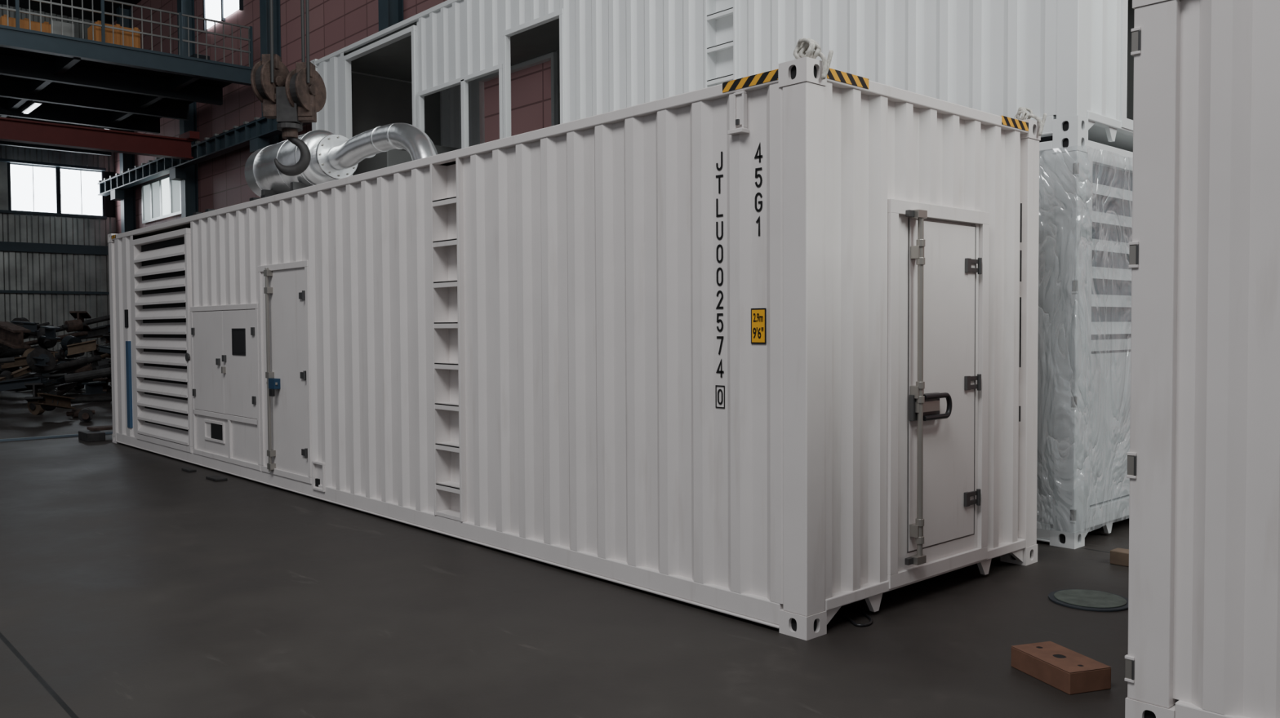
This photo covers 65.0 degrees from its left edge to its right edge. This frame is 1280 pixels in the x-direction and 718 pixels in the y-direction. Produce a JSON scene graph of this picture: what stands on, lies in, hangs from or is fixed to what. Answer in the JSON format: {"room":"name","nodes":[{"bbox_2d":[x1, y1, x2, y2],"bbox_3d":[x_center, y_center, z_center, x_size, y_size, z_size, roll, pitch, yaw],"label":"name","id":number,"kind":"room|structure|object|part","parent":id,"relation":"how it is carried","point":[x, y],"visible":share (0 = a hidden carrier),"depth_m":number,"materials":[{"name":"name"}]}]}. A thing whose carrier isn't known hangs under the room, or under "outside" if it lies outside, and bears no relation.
{"room":"industrial warehouse","nodes":[
{"label":"industrial warehouse","id":0,"kind":"room"},
{"bbox_2d":[0,4,116,368],"bbox_3d":[-31.907,-6.275,31.822,28.000,14.000,0.300,-2,3,-42],"label":"wall","id":1,"kind":"structure","parent":0,"point":[19,271],"depth_m":39.74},
{"bbox_2d":[0,161,105,216],"bbox_3d":[-24.390,-6.611,38.485,7.100,1.850,0.150,-2,3,-42],"label":"window","id":2,"kind":"structure","parent":1,"relation":"in","point":[58,190],"depth_m":39.59,"materials":[{"name":"glass"},{"name":"dark steel"}]},
{"bbox_2d":[0,158,108,294],"bbox_3d":[-31.855,-4.815,31.524,27.600,5.100,0.230,-2,3,-42],"label":"trim","id":3,"kind":"structure","parent":1,"relation":"attached to","point":[4,246],"depth_m":39.42,"materials":[{"name":"blue metal"}]},
{"bbox_2d":[0,0,141,23],"bbox_3d":[-12.286,-12.793,10.282,28.400,0.200,62.000,-2,3,-42],"label":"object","id":4,"kind":"structure","parent":0,"point":[35,6],"depth_m":38.72,"materials":[{"name":"metal"}]},
{"bbox_2d":[0,24,253,155],"bbox_3d":[-23.609,-7.982,28.204,19.500,0.650,15.650,-2,3,-42],"label":"gallery","id":5,"kind":"object","parent":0,"point":[77,81],"visible":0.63,"depth_m":29.11,"materials":[{"name":"blue metal"}]},
{"bbox_2d":[22,101,111,129],"bbox_3d":[-19.394,-7.892,32.227,3.017,0.140,7.302,0,2,19],"label":"lamp","id":6,"kind":"object","parent":5,"relation":"attached to","point":[32,105],"visible":0.52,"depth_m":31.30,"materials":[{"name":"white plastic"}]},
{"bbox_2d":[0,14,140,48],"bbox_3d":[-15.103,-8.635,26.629,3.278,0.660,0.929,-2,2,-37],"label":"wooden crate","id":7,"kind":"object","parent":5,"relation":"on","point":[24,24],"visible":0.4,"depth_m":26.78,"materials":[{"name":"orange wood"}]},
{"bbox_2d":[0,0,253,66],"bbox_3d":[-18.447,-8.752,22.495,19.570,1.200,0.070,-2,3,-42],"label":"gallery railing","id":8,"kind":"object","parent":5,"relation":"on","point":[250,39],"visible":0.99,"depth_m":27.07,"materials":[{"name":"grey metal"}]},
{"bbox_2d":[48,19,210,60],"bbox_3d":[-16.024,-8.816,27.888,8.340,0.949,1.172,-2,3,-42],"label":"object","id":9,"kind":"object","parent":5,"relation":"on","point":[56,25],"visible":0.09,"depth_m":27.42,"materials":[{"name":"metal"}]},
{"bbox_2d":[111,0,551,234],"bbox_3d":[-1.354,-6.045,19.265,0.300,14.000,60.300,-2,3,-42],"label":"wall","id":10,"kind":"structure","parent":0,"point":[335,25],"depth_m":30.25,"materials":[{"name":"red brick"}]},
{"bbox_2d":[141,174,181,223],"bbox_3d":[-17.447,-5.867,36.676,0.080,1.500,4.500,-2,3,-42],"label":"window","id":11,"kind":"structure","parent":10,"relation":"in","point":[161,197],"depth_m":36.65,"materials":[{"name":"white glass"}]},
{"bbox_2d":[97,116,311,195],"bbox_3d":[-2.325,-6.281,19.186,0.330,0.570,57.500,-2,3,-42],"label":"cable tray","id":12,"kind":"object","parent":10,"relation":"attached to","point":[238,137],"depth_m":31.84,"materials":[{"name":"blue metal"}]},
{"bbox_2d":[0,116,199,159],"bbox_3d":[-21.609,-6.466,25.096,20.200,0.800,1.000,-2,3,-42],"label":"beam","id":13,"kind":"structure","parent":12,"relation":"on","point":[11,130],"depth_m":29.95,"materials":[{"name":"red metal"}]},
{"bbox_2d":[202,0,243,31],"bbox_3d":[-13.211,-11.586,31.787,0.090,1.800,3.200,-2,3,-42],"label":"window","id":14,"kind":"structure","parent":10,"relation":"in","point":[216,10],"depth_m":32.04,"materials":[{"name":"white glass"}]},
{"bbox_2d":[110,0,403,233],"bbox_3d":[-3.597,-6.086,20.942,0.740,14.000,49.600,-2,3,-42],"label":"support columns","id":15,"kind":"structure","parent":10,"relation":"attached to","point":[390,11],"depth_m":33.83,"materials":[{"name":"blue metal"}]},
{"bbox_2d":[0,372,1128,717],"bbox_3d":[-12.204,1.400,10.744,28.400,0.200,62.000,-2,3,-42],"label":"floor","id":16,"kind":"structure","parent":0,"point":[134,584],"depth_m":5.28,"materials":[{"name":"concrete"}]},
{"bbox_2d":[0,311,111,422],"bbox_3d":[-14.126,-0.125,22.098,10.748,2.225,15.705,-2,3,-42],"label":"pile","id":17,"kind":"object","parent":16,"relation":"on","point":[49,370],"visible":0.62,"depth_m":21.63,"materials":[{"name":"metal"}]},
{"bbox_2d":[0,431,112,441],"bbox_3d":[-10.073,1.189,13.299,19.000,0.030,0.080,-2,3,-42],"label":"rail","id":18,"kind":"object","parent":16,"relation":"on","point":[106,433],"depth_m":14.55,"materials":[{"name":"metal"}]},
{"bbox_2d":[78,425,112,442],"bbox_3d":[-7.745,1.072,14.488,0.550,0.160,0.650,-2,3,-42],"label":"scrap","id":19,"kind":"object","parent":16,"relation":"on","point":[94,434],"visible":0.77,"depth_m":14.21,"materials":[{"name":"metal"}]},
{"bbox_2d":[181,467,227,481],"bbox_3d":[-4.714,1.241,10.827,0.120,0.025,1.150,-2,3,-42],"label":"scrap","id":20,"kind":"object","parent":16,"relation":"on","point":[215,478],"visible":1,"depth_m":10.54,"materials":[{"name":"metal"}]},
{"bbox_2d":[107,56,1040,640],"bbox_3d":[-2.381,-0.207,10.263,2.507,2.930,12.250,-2,3,-42],"label":"container","id":21,"kind":"object","parent":16,"relation":"on","point":[762,348],"depth_m":6.14,"materials":[{"name":"white metal"}]},
{"bbox_2d":[133,236,188,445],"bbox_3d":[-5.881,-0.232,12.409,0.102,2.480,1.940,-2,3,-42],"label":"vent","id":22,"kind":"object","parent":21,"relation":"attached to","point":[160,291],"depth_m":12.45,"materials":[{"name":"white metal"}]},
{"bbox_3d":[-4.463,-1.643,10.943,0.120,0.080,2.280,-2,3,-42],"label":"roof lifting bracket","id":23,"kind":"part","parent":21,"relation":"part of","materials":[{"name":"white metal"}]},
{"bbox_3d":[-3.437,0.113,9.653,0.110,2.000,1.040,-2,3,-42],"label":"door","id":24,"kind":"part","parent":21,"relation":"part of","materials":[{"name":"white paint"}]},
{"bbox_2d":[244,122,437,197],"bbox_3d":[-3.239,-2.162,11.524,4.023,0.967,1.086,1,2,41],"label":"exhaust silencer","id":25,"kind":"object","parent":21,"relation":"on","point":[334,157],"visible":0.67,"depth_m":11.32,"materials":[{"name":"metal"}]},
{"bbox_2d":[793,37,833,79],"bbox_3d":[0.864,-1.500,5.032,0.140,0.222,0.164,-2,3,-42],"label":"rope","id":26,"kind":"object","parent":21,"relation":"attached to","point":[805,47],"visible":0.88,"depth_m":5.00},
{"bbox_3d":[1.720,0.182,5.857,1.050,2.130,0.096,-2,3,-42],"label":"door","id":27,"kind":"part","parent":21,"relation":"part of","materials":[{"name":"white paint"}]},
{"bbox_2d":[1013,106,1046,136],"bbox_3d":[2.545,-1.550,6.557,0.198,0.202,0.095,1,2,26],"label":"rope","id":28,"kind":"object","parent":21,"relation":"attached to","point":[1025,114],"visible":0.9,"depth_m":6.54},
{"bbox_2d":[835,604,872,626],"bbox_3d":[1.103,1.386,5.468,0.239,0.016,0.462,-1,2,-15],"label":"cable","id":29,"kind":"object","parent":16,"relation":"on","point":[868,617],"visible":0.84,"depth_m":5.38,"materials":[{"name":"black plastic"}]},
{"bbox_2d":[1011,641,1111,695],"bbox_3d":[1.870,1.373,4.482,0.220,0.096,0.380,-1,2,-18],"label":"block","id":30,"kind":"object","parent":16,"relation":"on","point":[1069,672],"visible":1,"depth_m":4.39,"materials":[{"name":"red wood"}]},
{"bbox_2d":[1036,133,1133,549],"bbox_3d":[-0.154,-0.269,12.276,2.534,2.896,12.273,-2,3,-42],"label":"shipping container","id":31,"kind":"object","parent":16,"relation":"on","point":[1085,233],"visible":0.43,"depth_m":7.13,"materials":[{"name":"white paint"}]},
{"bbox_2d":[310,0,1134,176],"bbox_3d":[-0.185,-3.164,12.216,2.450,2.896,12.198,-2,3,-42],"label":"shipping container","id":32,"kind":"object","parent":31,"relation":"on","point":[1071,62],"visible":0.41,"depth_m":9.57,"materials":[{"name":"white metal"}]},
{"bbox_2d":[1048,589,1128,612],"bbox_3d":[2.558,1.368,5.717,0.440,0.018,0.440,-2,3,-42],"label":"manhole cover","id":33,"kind":"object","parent":16,"relation":"on","point":[1077,599],"visible":0.91,"depth_m":5.67,"materials":[{"name":"metal"}]},
{"bbox_2d":[1110,547,1128,567],"bbox_3d":[3.444,1.269,6.419,0.300,0.160,0.750,-2,3,-42],"label":"timber offcut","id":34,"kind":"object","parent":16,"relation":"on","point":[1119,557],"visible":0.13,"depth_m":6.56,"materials":[{"name":"red wood"}]},
{"bbox_2d":[1124,0,1279,717],"bbox_3d":[6.884,0.083,0.181,2.442,2.896,12.198,-2,3,-42],"label":"shipping container","id":35,"kind":"object","parent":16,"relation":"on","point":[1203,457],"visible":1,"depth_m":3.68,"materials":[{"name":"white metal"}]},
{"bbox_3d":[-6.188,-8.754,7.151,21.000,0.740,1.800,-2,3,-42],"label":"girder","id":36,"kind":"object","parent":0,"visible":0},
{"bbox_2d":[250,0,326,176],"bbox_3d":[-3.444,-5.133,9.747,1.200,6.679,1.000,-2,3,-42],"label":"hook block","id":37,"kind":"object","parent":36,"relation":"hanging from","point":[294,98],"visible":1,"depth_m":9.75,"materials":[{"name":"metal"}]}
]}

